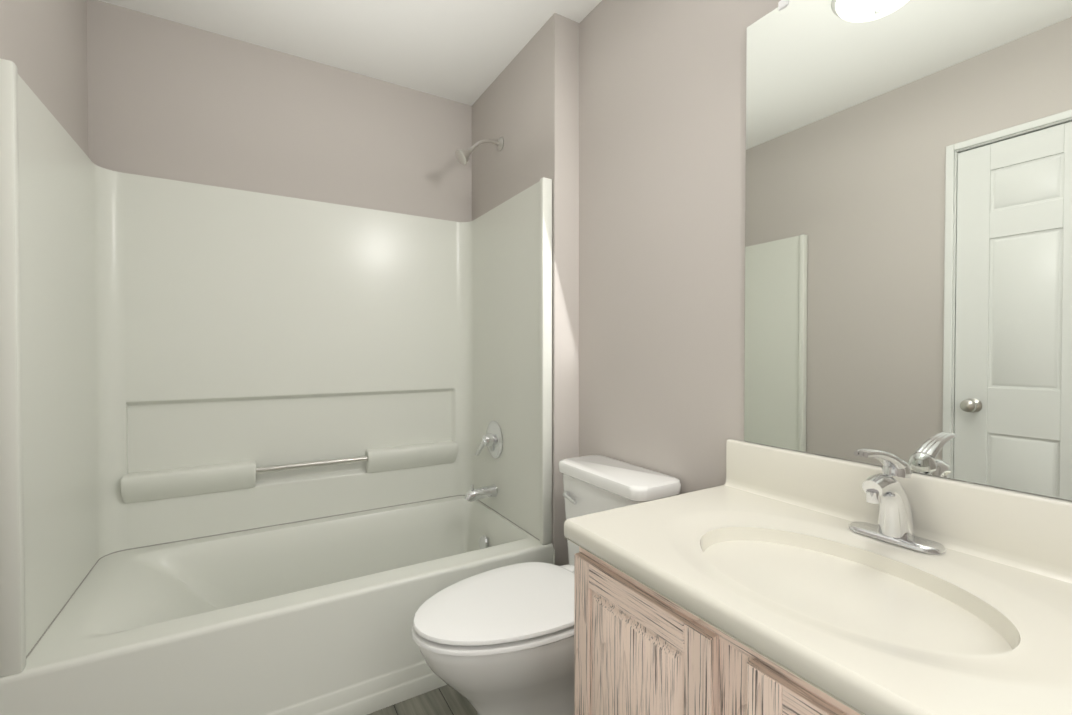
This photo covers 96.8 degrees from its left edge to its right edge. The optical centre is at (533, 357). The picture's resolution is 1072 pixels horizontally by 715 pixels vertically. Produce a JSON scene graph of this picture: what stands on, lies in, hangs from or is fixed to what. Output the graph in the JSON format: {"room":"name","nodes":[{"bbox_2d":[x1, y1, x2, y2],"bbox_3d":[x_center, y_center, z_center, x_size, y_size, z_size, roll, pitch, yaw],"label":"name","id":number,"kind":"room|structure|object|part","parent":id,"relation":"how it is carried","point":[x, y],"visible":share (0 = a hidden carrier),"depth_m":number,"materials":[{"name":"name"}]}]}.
{"room":"bathroom","nodes":[
{"label":"bathroom","id":0,"kind":"room"},
{"bbox_2d":[0,0,87,155],"bbox_3d":[-0.930,-0.087,0.440,0.120,2.440,3.000,0,1,-31],"label":"wall","id":1,"kind":"structure","parent":0,"point":[43,45],"depth_m":1.45,"materials":[{"name":"grey paint"}]},
{"bbox_2d":[87,0,471,221],"bbox_3d":[-0.974,-0.112,2.244,1.940,2.440,0.150,0,1,-31],"label":"wall","id":2,"kind":"structure","parent":0,"point":[169,99],"depth_m":2.03,"materials":[{"name":"grey paint"}]},
{"bbox_2d":[99,0,601,105],"bbox_3d":[-0.173,-1.373,0.871,2.240,0.120,3.600,0,1,-31],"label":"ceiling","id":3,"kind":"structure","parent":0,"point":[464,51],"depth_m":1.93,"materials":[{"name":"white paint"}]},
{"bbox_2d":[367,685,476,714],"bbox_3d":[-0.173,1.186,0.905,2.240,0.120,3.600,0,1,-31],"label":"floor","id":4,"kind":"structure","parent":0,"point":[446,700],"depth_m":1.53,"materials":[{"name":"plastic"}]},
{"bbox_2d":[0,58,554,714],"bbox_3d":[-0.776,0.044,1.800,1.519,2.141,0.812,0,1,-31],"label":"shower","id":5,"kind":"object","parent":4,"relation":"on","point":[264,454],"visible":0.92,"depth_m":1.85,"materials":[{"name":"white plastic"}]},
{"bbox_3d":[-0.248,0.618,2.194,0.150,0.077,0.060,0,1,-31],"label":"tub spout","id":6,"kind":"part","parent":5,"relation":"part of","materials":[{"name":"silver metal"}]},
{"bbox_2d":[411,455,680,714],"bbox_3d":[0.019,0.742,1.419,0.766,0.755,0.432,0,1,-31],"label":"toilet","id":7,"kind":"object","parent":4,"relation":"on","point":[498,641],"visible":0.67,"depth_m":1.29,"materials":[{"name":"white ceramic"}]},
{"bbox_2d":[574,547,860,714],"bbox_3d":[0.506,0.757,0.822,0.542,0.740,0.758,0,1,-31],"label":"bathroom vanity","id":8,"kind":"object","parent":4,"relation":"on","point":[640,648],"visible":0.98,"depth_m":0.80,"materials":[{"name":"brown wood"}]},
{"bbox_2d":[564,439,1071,714],"bbox_3d":[0.502,0.357,0.818,0.552,0.260,0.787,0,1,-31],"label":"countertop","id":9,"kind":"structure","parent":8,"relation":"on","point":[765,551],"depth_m":0.78,"materials":[{"name":"beige stone"}]},
{"bbox_2d":[849,448,945,554],"bbox_3d":[0.650,0.255,0.886,0.162,0.184,0.156,0,1,-31],"label":"faucet","id":10,"kind":"object","parent":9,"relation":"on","point":[885,492],"visible":1,"depth_m":0.89,"materials":[{"name":"silver metal"}]},
{"bbox_2d":[472,13,578,565],"bbox_3d":[-0.074,-0.111,2.220,0.116,2.440,0.806,0,1,-31],"label":"wall","id":11,"kind":"structure","parent":0,"point":[525,106],"depth_m":1.89,"materials":[{"name":"grey paint"}]},
{"bbox_2d":[579,0,1068,500],"bbox_3d":[0.598,-0.100,1.343,0.150,2.440,3.000,0,1,-31],"label":"wall","id":12,"kind":"structure","parent":0,"point":[662,148],"depth_m":1.50,"materials":[{"name":"grey paint"}]},
{"bbox_2d":[744,0,1071,500],"bbox_3d":[0.743,-0.322,0.936,0.009,1.094,0.731,0,1,-31],"label":"mirror","id":13,"kind":"object","parent":12,"relation":"attached to","point":[908,257],"visible":0.98,"depth_m":0.93,"materials":[{"name":"silver mirror"}]}
]}

